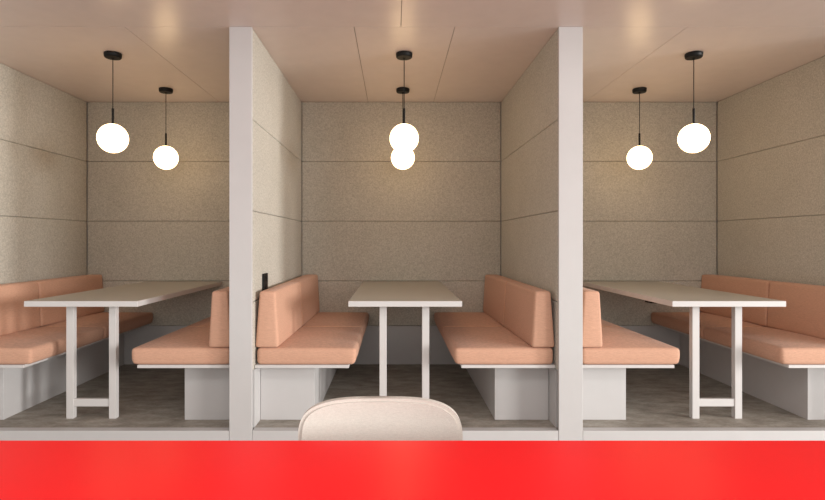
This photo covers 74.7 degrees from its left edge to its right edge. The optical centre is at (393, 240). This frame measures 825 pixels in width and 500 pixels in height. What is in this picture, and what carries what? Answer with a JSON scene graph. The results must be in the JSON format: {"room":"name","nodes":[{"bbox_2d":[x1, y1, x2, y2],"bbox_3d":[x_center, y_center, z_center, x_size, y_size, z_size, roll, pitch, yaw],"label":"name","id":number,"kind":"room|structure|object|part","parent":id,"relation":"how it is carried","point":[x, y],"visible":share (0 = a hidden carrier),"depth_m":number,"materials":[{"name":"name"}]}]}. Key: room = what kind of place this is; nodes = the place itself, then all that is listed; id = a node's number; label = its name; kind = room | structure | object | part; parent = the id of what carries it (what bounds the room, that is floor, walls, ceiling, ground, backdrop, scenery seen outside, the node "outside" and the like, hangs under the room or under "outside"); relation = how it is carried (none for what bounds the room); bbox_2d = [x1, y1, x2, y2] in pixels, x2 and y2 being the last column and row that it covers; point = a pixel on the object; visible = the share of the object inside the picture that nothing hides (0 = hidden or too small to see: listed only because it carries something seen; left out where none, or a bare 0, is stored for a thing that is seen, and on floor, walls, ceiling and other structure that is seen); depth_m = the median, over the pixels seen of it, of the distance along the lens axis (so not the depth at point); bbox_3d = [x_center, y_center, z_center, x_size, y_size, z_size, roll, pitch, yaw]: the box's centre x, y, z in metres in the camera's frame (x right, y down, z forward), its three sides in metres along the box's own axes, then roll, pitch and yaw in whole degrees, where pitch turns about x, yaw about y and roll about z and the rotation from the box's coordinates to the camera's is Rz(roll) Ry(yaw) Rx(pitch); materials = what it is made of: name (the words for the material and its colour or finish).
{"room":"restaurant seating area","nodes":[
{"label":"restaurant seating area","id":0,"kind":"room"},
{"bbox_2d":[0,63,86,283],"bbox_3d":[-2.805,-0.010,3.986,0.140,2.460,1.719,0,0,0],"label":"wall","id":1,"kind":"structure","parent":0,"point":[43,127],"depth_m":4.17,"materials":[{"name":"beige fabric"}]},
{"bbox_3d":[-2.752,-0.974,3.979,0.034,0.530,1.662,0,0,0],"label":"acoustic panel","id":2,"kind":"part","parent":1,"relation":"part of","materials":[{"name":"fabric"}]},
{"bbox_3d":[-2.752,-0.442,3.979,0.034,0.531,1.662,0,0,0],"label":"acoustic panel","id":3,"kind":"part","parent":1,"relation":"part of","materials":[{"name":"fabric"}]},
{"bbox_3d":[-2.752,0.090,3.979,0.034,0.530,1.662,0,0,0],"label":"acoustic panel","id":4,"kind":"part","parent":1,"relation":"part of","materials":[{"name":"fabric"}]},
{"bbox_2d":[229,27,301,440],"bbox_3d":[-0.888,-0.010,3.969,0.133,2.460,1.685,0,0,0],"label":"wall","id":5,"kind":"structure","parent":0,"point":[265,112],"depth_m":3.18,"materials":[{"name":"white paint"}]},
{"bbox_2d":[0,428,228,440],"bbox_3d":[-1.845,1.159,3.155,1.778,0.121,0.056,0,0,0],"label":"sill","id":6,"kind":"structure","parent":5,"relation":"attached to","point":[6,434],"depth_m":3.13,"materials":[{"name":"white paint"}]},
{"bbox_3d":[-0.839,0.557,3.979,0.034,0.399,1.662,0,0,0],"label":"acoustic panel","id":7,"kind":"part","parent":5,"relation":"part of","materials":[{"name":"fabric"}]},
{"bbox_3d":[-0.839,0.929,3.997,0.034,0.342,1.626,0,0,0],"label":"panel","id":8,"kind":"part","parent":5,"relation":"part of","materials":[{"name":"white paint"}]},
{"bbox_2d":[262,273,267,290],"bbox_3d":[-0.815,0.287,3.417,0.014,0.165,0.110,0,0,0],"label":"power outlet","id":9,"kind":"object","parent":5,"relation":"attached to","point":[265,275],"visible":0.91,"depth_m":3.40,"materials":[{"name":"black plastic"}]},
{"bbox_3d":[-0.839,-0.974,3.979,0.034,0.530,1.662,0,0,0],"label":"acoustic panel","id":10,"kind":"part","parent":5,"relation":"part of","materials":[{"name":"fabric"}]},
{"bbox_3d":[-0.839,-0.442,3.979,0.034,0.531,1.662,0,0,0],"label":"acoustic panel","id":11,"kind":"part","parent":5,"relation":"part of","materials":[{"name":"fabric"}]},
{"bbox_3d":[-0.839,0.090,3.979,0.034,0.530,1.662,0,0,0],"label":"acoustic panel","id":12,"kind":"part","parent":5,"relation":"part of","materials":[{"name":"fabric"}]},
{"bbox_2d":[86,102,717,363],"bbox_3d":[0.071,-0.070,4.871,5.853,2.340,0.120,0,0,0],"label":"wall","id":13,"kind":"structure","parent":0,"point":[365,217],"depth_m":4.81,"materials":[{"name":"beige fabric"}]},
{"bbox_3d":[-1.845,0.929,4.830,1.778,0.342,0.030,0,0,0],"label":"panel","id":14,"kind":"part","parent":13,"relation":"part of","materials":[{"name":"white paint"}]},
{"bbox_3d":[-1.845,-0.974,4.828,1.778,0.530,0.034,0,0,0],"label":"acoustic panel","id":15,"kind":"part","parent":13,"relation":"part of","materials":[{"name":"fabric"}]},
{"bbox_3d":[-1.845,-0.442,4.828,1.778,0.531,0.034,0,0,0],"label":"acoustic panel","id":16,"kind":"part","parent":13,"relation":"part of","materials":[{"name":"fabric"}]},
{"bbox_3d":[-1.845,0.090,4.828,1.778,0.530,0.034,0,0,0],"label":"acoustic panel","id":17,"kind":"part","parent":13,"relation":"part of","materials":[{"name":"fabric"}]},
{"bbox_3d":[-1.845,0.557,4.828,1.778,0.399,0.034,0,0,0],"label":"acoustic panel","id":18,"kind":"part","parent":13,"relation":"part of","materials":[{"name":"fabric"}]},
{"bbox_3d":[0.066,-0.974,4.828,1.773,0.530,0.034,0,0,0],"label":"acoustic panel","id":19,"kind":"part","parent":13,"relation":"part of","materials":[{"name":"fabric"}]},
{"bbox_3d":[0.066,-0.442,4.828,1.773,0.531,0.034,0,0,0],"label":"acoustic panel","id":20,"kind":"part","parent":13,"relation":"part of","materials":[{"name":"fabric"}]},
{"bbox_3d":[0.066,0.090,4.828,1.773,0.530,0.034,0,0,0],"label":"acoustic panel","id":21,"kind":"part","parent":13,"relation":"part of","materials":[{"name":"fabric"}]},
{"bbox_3d":[0.066,0.557,4.828,1.773,0.399,0.034,0,0,0],"label":"acoustic panel","id":22,"kind":"part","parent":13,"relation":"part of","materials":[{"name":"fabric"}]},
{"bbox_3d":[0.066,0.929,4.830,1.773,0.342,0.030,0,0,0],"label":"panel","id":23,"kind":"part","parent":13,"relation":"part of","materials":[{"name":"grey fabric"}]},
{"bbox_3d":[1.986,0.557,4.828,1.782,0.399,0.034,0,0,0],"label":"acoustic panel","id":24,"kind":"part","parent":13,"relation":"part of","materials":[{"name":"fabric"}]},
{"bbox_3d":[1.986,0.929,4.830,1.782,0.342,0.030,0,0,0],"label":"panel","id":25,"kind":"part","parent":13,"relation":"part of","materials":[{"name":"white paint"}]},
{"bbox_3d":[1.986,-0.974,4.828,1.782,0.530,0.034,0,0,0],"label":"acoustic panel","id":26,"kind":"part","parent":13,"relation":"part of","materials":[{"name":"fabric"}]},
{"bbox_3d":[1.986,-0.442,4.828,1.782,0.531,0.034,0,0,0],"label":"acoustic panel","id":27,"kind":"part","parent":13,"relation":"part of","materials":[{"name":"fabric"}]},
{"bbox_3d":[1.986,0.090,4.828,1.782,0.530,0.034,0,0,0],"label":"acoustic panel","id":28,"kind":"part","parent":13,"relation":"part of","materials":[{"name":"fabric"}]},
{"bbox_2d":[0,0,824,102],"bbox_3d":[0.100,-1.270,2.879,9.400,0.060,4.104,0,0,0],"label":"ceiling","id":29,"kind":"structure","parent":0,"point":[326,50],"depth_m":3.42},
{"bbox_2d":[96,51,128,152],"bbox_3d":[-1.857,-0.911,3.567,0.191,0.658,0.191,0,0,0],"label":"pendant lamp","id":30,"kind":"object","parent":29,"relation":"hanging from","point":[112,138],"visible":1,"depth_m":3.52,"materials":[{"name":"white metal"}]},
{"bbox_3d":[-1.857,-0.678,3.567,0.191,0.191,0.191,0,0,0],"label":"globe","id":31,"kind":"part","parent":30,"relation":"part of","materials":[{"name":"white glass"}]},
{"bbox_3d":[-1.857,-1.036,3.567,0.005,0.336,0.005,0,0,22],"label":"cord","id":32,"kind":"part","parent":30,"relation":"part of","materials":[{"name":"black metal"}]},
{"bbox_3d":[-1.857,-0.825,3.567,0.028,0.106,0.028,0,0,0],"label":"stem","id":33,"kind":"part","parent":30,"relation":"part of","materials":[{"name":"black metal"}]},
{"bbox_2d":[153,87,178,169],"bbox_3d":[-1.857,-0.911,4.397,0.191,0.658,0.191,0,0,0],"label":"pendant lamp","id":34,"kind":"object","parent":29,"relation":"hanging from","point":[165,157],"visible":1,"depth_m":4.34,"materials":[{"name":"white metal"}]},
{"bbox_3d":[-1.857,-0.678,4.397,0.191,0.191,0.191,0,0,0],"label":"globe","id":35,"kind":"part","parent":34,"relation":"part of","materials":[{"name":"white glass"}]},
{"bbox_2d":[391,87,414,169],"bbox_3d":[0.072,-0.911,4.397,0.191,0.658,0.191,0,0,0],"label":"pendant lamp","id":36,"kind":"object","parent":29,"relation":"hanging from","point":[402,161],"visible":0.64,"depth_m":4.34,"materials":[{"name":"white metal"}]},
{"bbox_3d":[0.072,-1.036,4.397,0.005,0.336,0.005,0,0,-22],"label":"cord","id":37,"kind":"part","parent":36,"relation":"part of","materials":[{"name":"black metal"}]},
{"bbox_3d":[0.072,-0.678,4.397,0.191,0.191,0.191,0,0,0],"label":"globe","id":38,"kind":"part","parent":36,"relation":"part of","materials":[{"name":"white glass"}]},
{"bbox_2d":[390,51,418,152],"bbox_3d":[0.067,-0.911,3.567,0.191,0.658,0.191,0,0,0],"label":"pendant lamp","id":39,"kind":"object","parent":29,"relation":"hanging from","point":[404,138],"visible":1,"depth_m":3.51,"materials":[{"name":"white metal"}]},
{"bbox_3d":[0.067,-0.825,3.567,0.028,0.106,0.028,0,0,0],"label":"stem","id":40,"kind":"part","parent":39,"relation":"part of","materials":[{"name":"black metal"}]},
{"bbox_3d":[0.067,-0.678,3.567,0.191,0.191,0.191,0,0,0],"label":"globe","id":41,"kind":"part","parent":39,"relation":"part of","materials":[{"name":"white glass"}]},
{"bbox_3d":[0.067,-1.036,3.567,0.005,0.336,0.005,0,0,-22],"label":"cord","id":42,"kind":"part","parent":39,"relation":"part of","materials":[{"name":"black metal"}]},
{"bbox_2d":[627,87,651,169],"bbox_3d":[1.999,-0.911,4.397,0.191,0.658,0.191,0,0,0],"label":"pendant lamp","id":43,"kind":"object","parent":29,"relation":"hanging from","point":[639,157],"visible":1,"depth_m":4.35,"materials":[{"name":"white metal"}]},
{"bbox_3d":[1.999,-0.825,4.397,0.028,0.106,0.028,0,0,0],"label":"stem","id":44,"kind":"part","parent":43,"relation":"part of","materials":[{"name":"black metal"}]},
{"bbox_3d":[1.999,-0.678,4.397,0.191,0.191,0.191,0,0,0],"label":"globe","id":45,"kind":"part","parent":43,"relation":"part of","materials":[{"name":"white glass"}]},
{"bbox_3d":[1.999,-1.036,4.397,0.005,0.336,0.005,0,0,22],"label":"cord","id":46,"kind":"part","parent":43,"relation":"part of","materials":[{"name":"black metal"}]},
{"bbox_2d":[677,51,709,152],"bbox_3d":[1.980,-0.911,3.567,0.191,0.658,0.191,0,0,0],"label":"pendant lamp","id":47,"kind":"object","parent":29,"relation":"hanging from","point":[693,138],"visible":1,"depth_m":3.52,"materials":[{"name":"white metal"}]},
{"bbox_3d":[1.980,-0.825,3.567,0.028,0.106,0.028,0,0,0],"label":"stem","id":48,"kind":"part","parent":47,"relation":"part of","materials":[{"name":"black metal"}]},
{"bbox_3d":[1.980,-0.678,3.567,0.191,0.191,0.191,0,0,0],"label":"globe","id":49,"kind":"part","parent":47,"relation":"part of","materials":[{"name":"white glass"}]},
{"bbox_3d":[1.980,-1.036,3.567,0.005,0.336,0.005,0,0,22],"label":"cord","id":50,"kind":"part","parent":47,"relation":"part of","materials":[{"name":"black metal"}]},
{"bbox_2d":[0,364,824,429],"bbox_3d":[0.071,1.160,4.057,5.853,0.120,1.748,0,0,0],"label":"floor","id":51,"kind":"structure","parent":0,"point":[148,397],"depth_m":3.65,"materials":[{"name":"grey concrete"}]},
{"bbox_2d":[0,274,152,419],"bbox_3d":[-2.433,0.697,3.993,0.601,0.806,1.632,0,0,0],"label":"bench","id":52,"kind":"object","parent":51,"relation":"on","point":[32,339],"visible":0.84,"depth_m":3.78,"materials":[{"name":"salmon upholstery fabric"},{"name":"white lacquer"}]},
{"bbox_2d":[0,282,39,335],"bbox_3d":[-2.658,0.464,3.570,0.150,0.339,0.773,0,0,0],"label":"cushion","id":53,"kind":"object","parent":52,"relation":"on","point":[14,317],"depth_m":3.73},
{"bbox_2d":[0,327,103,363],"bbox_3d":[-2.430,0.676,3.587,0.594,0.108,0.812,0,0,0],"label":"seat cushion","id":54,"kind":"object","parent":52,"relation":"on","point":[22,345],"depth_m":3.44,"materials":[{"name":"orange leather"}]},
{"bbox_2d":[28,274,103,326],"bbox_3d":[-2.652,0.464,4.383,0.163,0.339,0.843,0,0,0],"label":"cushion","id":55,"kind":"object","parent":52,"relation":"on","point":[48,316],"depth_m":4.22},
{"bbox_2d":[41,312,152,338],"bbox_3d":[-2.430,0.676,4.400,0.594,0.108,0.812,0,0,0],"label":"seat cushion","id":56,"kind":"object","parent":52,"relation":"on","point":[128,321],"depth_m":4.34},
{"bbox_2d":[24,281,221,418],"bbox_3d":[-1.872,0.730,4.019,0.680,0.741,1.583,0,0,0],"label":"table","id":57,"kind":"object","parent":51,"relation":"on","point":[147,292],"visible":1,"depth_m":3.35,"materials":[{"name":"white laminate"}]},
{"bbox_3d":[-2.007,0.747,3.361,0.044,0.707,0.037,0,0,0],"label":"leg","id":58,"kind":"part","parent":57,"relation":"part of","materials":[{"name":"white metal"}]},
{"bbox_3d":[-1.743,0.747,3.361,0.044,0.707,0.037,0,0,0],"label":"leg","id":59,"kind":"part","parent":57,"relation":"part of","materials":[{"name":"white metal"}]},
{"bbox_2d":[132,287,228,419],"bbox_3d":[-1.257,0.697,3.993,0.601,0.806,1.632,0,0,0],"label":"bench","id":60,"kind":"object","parent":51,"relation":"on","point":[201,347],"visible":0.34,"depth_m":3.25,"materials":[{"name":"peach leather upholstery"},{"name":"white lacquer"}]},
{"bbox_2d":[132,327,228,363],"bbox_3d":[-1.260,0.676,3.587,0.594,0.108,0.812,0,0,0],"label":"seat cushion","id":61,"kind":"object","parent":60,"relation":"on","point":[186,345],"depth_m":3.19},
{"bbox_2d":[187,316,210,326],"bbox_3d":[-1.260,0.676,4.400,0.594,0.108,0.812,0,0,0],"label":"seat cushion","id":62,"kind":"object","parent":60,"relation":"on","point":[205,322],"depth_m":4.11,"materials":[{"name":"orange leather"}]},
{"bbox_2d":[209,287,228,346],"bbox_3d":[-1.032,0.464,3.570,0.150,0.339,0.773,0,0,0],"label":"cushion","id":63,"kind":"object","parent":60,"relation":"on","point":[219,320],"depth_m":3.18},
{"bbox_2d":[255,274,368,419],"bbox_3d":[-0.520,0.697,3.993,0.601,0.806,1.632,0,0,0],"label":"bench","id":64,"kind":"object","parent":51,"relation":"on","point":[302,348],"visible":1,"depth_m":3.32,"materials":[{"name":"peach leather upholstery"},{"name":"white lacquer"}]},
{"bbox_2d":[256,282,301,346],"bbox_3d":[-0.745,0.464,3.570,0.150,0.339,0.773,0,0,0],"label":"cushion","id":65,"kind":"object","parent":64,"relation":"on","point":[279,321],"depth_m":3.26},
{"bbox_2d":[287,274,319,325],"bbox_3d":[-0.740,0.464,4.383,0.163,0.339,0.843,0,0,0],"label":"cushion","id":66,"kind":"object","parent":64,"relation":"on","point":[309,290],"depth_m":4.28,"materials":[{"name":"orange leather"}]},
{"bbox_2d":[257,327,363,363],"bbox_3d":[-0.517,0.676,3.587,0.594,0.108,0.812,0,0,0],"label":"seat cushion","id":67,"kind":"object","parent":64,"relation":"on","point":[304,345],"depth_m":3.20,"materials":[{"name":"orange leather"}]},
{"bbox_2d":[302,312,368,331],"bbox_3d":[-0.517,0.676,4.400,0.594,0.108,0.812,0,0,0],"label":"seat cushion","id":68,"kind":"object","parent":64,"relation":"on","point":[317,319],"depth_m":4.28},
{"bbox_2d":[348,281,461,398],"bbox_3d":[0.067,0.730,4.019,0.680,0.741,1.583,0,0,0],"label":"table","id":69,"kind":"object","parent":51,"relation":"on","point":[381,294],"visible":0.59,"depth_m":3.34,"materials":[{"name":"white laminate"}]},
{"bbox_3d":[-0.068,0.747,3.361,0.044,0.707,0.037,0,0,0],"label":"leg","id":70,"kind":"part","parent":69,"relation":"part of","materials":[{"name":"white metal"}]},
{"bbox_3d":[0.196,0.747,3.361,0.044,0.707,0.037,0,0,0],"label":"leg","id":71,"kind":"part","parent":69,"relation":"part of","materials":[{"name":"white metal"}]},
{"bbox_2d":[434,274,554,419],"bbox_3d":[0.651,0.697,3.993,0.601,0.806,1.632,0,0,0],"label":"bench","id":72,"kind":"object","parent":51,"relation":"on","point":[504,348],"visible":1,"depth_m":3.32,"materials":[{"name":"leather"}]},
{"bbox_2d":[434,312,503,336],"bbox_3d":[0.648,0.676,4.400,0.594,0.108,0.812,0,0,0],"label":"seat cushion","id":73,"kind":"object","parent":72,"relation":"on","point":[442,319],"depth_m":4.28,"materials":[{"name":"orange leather"}]},
{"bbox_2d":[442,327,552,363],"bbox_3d":[0.648,0.676,3.587,0.594,0.108,0.812,0,0,0],"label":"seat cushion","id":74,"kind":"object","parent":72,"relation":"on","point":[466,345],"depth_m":3.20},
{"bbox_2d":[483,274,517,325],"bbox_3d":[0.871,0.464,4.383,0.163,0.339,0.843,0,0,0],"label":"cushion","id":75,"kind":"object","parent":72,"relation":"on","point":[495,285],"depth_m":4.27,"materials":[{"name":"orange leather"}]},
{"bbox_2d":[504,282,553,346],"bbox_3d":[0.876,0.464,3.570,0.150,0.339,0.773,0,0,0],"label":"cushion","id":76,"kind":"object","parent":72,"relation":"on","point":[527,308],"depth_m":3.29,"materials":[{"name":"orange leather"}]},
{"bbox_2d":[583,287,679,419],"bbox_3d":[1.396,0.697,3.993,0.601,0.806,1.632,0,0,0],"label":"bench","id":77,"kind":"object","parent":51,"relation":"on","point":[609,348],"visible":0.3,"depth_m":3.25,"materials":[{"name":"salmon upholstery fabric"},{"name":"white laminate"}]},
{"bbox_2d":[583,287,601,346],"bbox_3d":[1.171,0.464,3.570,0.150,0.339,0.773,0,0,0],"label":"cushion","id":78,"kind":"object","parent":77,"relation":"on","point":[592,329],"depth_m":3.18,"materials":[{"name":"orange leather"}]},
{"bbox_2d":[601,319,619,326],"bbox_3d":[1.399,0.676,4.400,0.594,0.108,0.812,0,0,0],"label":"seat cushion","id":79,"kind":"object","parent":77,"relation":"on","point":[604,323],"depth_m":4.07,"materials":[{"name":"orange leather"}]},
{"bbox_2d":[583,327,679,363],"bbox_3d":[1.399,0.676,3.587,0.594,0.108,0.812,0,0,0],"label":"seat cushion","id":80,"kind":"object","parent":77,"relation":"on","point":[619,345],"depth_m":3.19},
{"bbox_2d":[583,281,785,418],"bbox_3d":[2.004,0.730,4.019,0.680,0.741,1.583,0,0,0],"label":"table","id":81,"kind":"object","parent":51,"relation":"on","point":[673,295],"visible":0.97,"depth_m":3.35,"materials":[{"name":"white laminate"}]},
{"bbox_3d":[1.869,0.747,3.361,0.044,0.707,0.037,0,0,0],"label":"leg","id":82,"kind":"part","parent":81,"relation":"part of","materials":[{"name":"white metal"}]},
{"bbox_3d":[2.133,0.747,3.361,0.044,0.707,0.037,0,0,0],"label":"leg","id":83,"kind":"part","parent":81,"relation":"part of","materials":[{"name":"white metal"}]},
{"bbox_2d":[651,274,824,419],"bbox_3d":[2.576,0.697,3.993,0.601,0.806,1.632,0,0,0],"label":"bench","id":84,"kind":"object","parent":51,"relation":"on","point":[783,348],"visible":0.84,"depth_m":3.70,"materials":[{"name":"salmon upholstery fabric"},{"name":"white laminate"}]},
{"bbox_2d":[651,312,765,338],"bbox_3d":[2.573,0.676,4.400,0.594,0.108,0.812,0,0,0],"label":"seat cushion","id":85,"kind":"object","parent":84,"relation":"on","point":[678,322],"depth_m":4.34,"materials":[{"name":"orange leather"}]},
{"bbox_2d":[700,274,779,326],"bbox_3d":[2.796,0.464,4.383,0.163,0.339,0.843,0,0,0],"label":"cushion","id":86,"kind":"object","parent":84,"relation":"on","point":[756,316],"depth_m":4.23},
{"bbox_2d":[704,327,824,363],"bbox_3d":[2.573,0.676,3.587,0.594,0.108,0.812,0,0,0],"label":"seat cushion","id":87,"kind":"object","parent":84,"relation":"on","point":[777,345],"depth_m":3.42,"materials":[{"name":"orange leather"}]},
{"bbox_2d":[767,282,824,338],"bbox_3d":[2.801,0.464,3.570,0.150,0.339,0.773,0,0,0],"label":"cushion","id":88,"kind":"object","parent":84,"relation":"on","point":[803,313],"depth_m":3.65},
{"bbox_2d":[501,27,582,440],"bbox_3d":[1.024,-0.010,3.969,0.141,2.460,1.685,0,0,0],"label":"wall","id":89,"kind":"structure","parent":0,"point":[542,113],"depth_m":3.19,"materials":[{"name":"white paint"}]},
{"bbox_2d":[252,428,557,440],"bbox_3d":[0.066,1.159,3.155,1.773,0.121,0.056,0,0,0],"label":"sill","id":90,"kind":"structure","parent":89,"relation":"attached to","point":[258,434],"depth_m":3.13,"materials":[{"name":"white paint"}]},
{"bbox_3d":[0.970,-0.974,3.979,0.034,0.530,1.662,0,0,0],"label":"acoustic panel","id":91,"kind":"part","parent":89,"relation":"part of","materials":[{"name":"fabric"}]},
{"bbox_3d":[0.970,-0.442,3.979,0.034,0.531,1.662,0,0,0],"label":"acoustic panel","id":92,"kind":"part","parent":89,"relation":"part of","materials":[{"name":"fabric"}]},
{"bbox_3d":[0.970,0.090,3.979,0.034,0.530,1.662,0,0,0],"label":"acoustic panel","id":93,"kind":"part","parent":89,"relation":"part of","materials":[{"name":"fabric"}]},
{"bbox_3d":[0.970,0.929,3.997,0.034,0.342,1.626,0,0,0],"label":"panel","id":94,"kind":"part","parent":89,"relation":"part of","materials":[{"name":"white paint"}]},
{"bbox_3d":[0.970,0.557,3.979,0.034,0.399,1.662,0,0,0],"label":"acoustic panel","id":95,"kind":"part","parent":89,"relation":"part of","materials":[{"name":"fabric"}]},
{"bbox_2d":[583,428,824,440],"bbox_3d":[1.986,1.159,3.155,1.782,0.121,0.056,0,0,0],"label":"sill","id":96,"kind":"structure","parent":89,"relation":"attached to","point":[589,434],"depth_m":3.13,"materials":[{"name":"white paint"}]},
{"bbox_2d":[717,56,824,285],"bbox_3d":[2.948,-0.010,3.986,0.140,2.460,1.719,0,0,0],"label":"wall","id":97,"kind":"structure","parent":0,"point":[771,133],"depth_m":4.08,"materials":[{"name":"beige fabric"}]},
{"bbox_3d":[2.895,-0.974,3.979,0.034,0.530,1.662,0,0,0],"label":"acoustic panel","id":98,"kind":"part","parent":97,"relation":"part of","materials":[{"name":"fabric"}]},
{"bbox_3d":[2.895,-0.442,3.979,0.034,0.531,1.662,0,0,0],"label":"acoustic panel","id":99,"kind":"part","parent":97,"relation":"part of","materials":[{"name":"fabric"}]},
{"bbox_3d":[2.895,0.090,3.979,0.034,0.530,1.662,0,0,0],"label":"acoustic panel","id":100,"kind":"part","parent":97,"relation":"part of","materials":[{"name":"fabric"}]},
{"bbox_3d":[0.100,1.250,0.527,9.400,0.060,5.200,0,0,0],"label":"floor","id":101,"kind":"structure","parent":0,"visible":0},
{"bbox_2d":[298,396,462,440],"bbox_3d":[-0.036,0.823,1.255,0.490,0.797,0.470,0,0,0],"label":"upholstered chair","id":102,"kind":"object","parent":101,"relation":"on","point":[358,418],"visible":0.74,"depth_m":1.44,"materials":[{"name":"beige fabric"}]},
{"bbox_2d":[0,441,824,499],"bbox_3d":[0.030,0.850,0.837,2.800,0.740,0.930,0,0,0],"label":"dining table","id":103,"kind":"object","parent":101,"relation":"on","point":[29,470],"visible":1,"depth_m":1.13,"materials":[{"name":"red laminate"}]}
]}

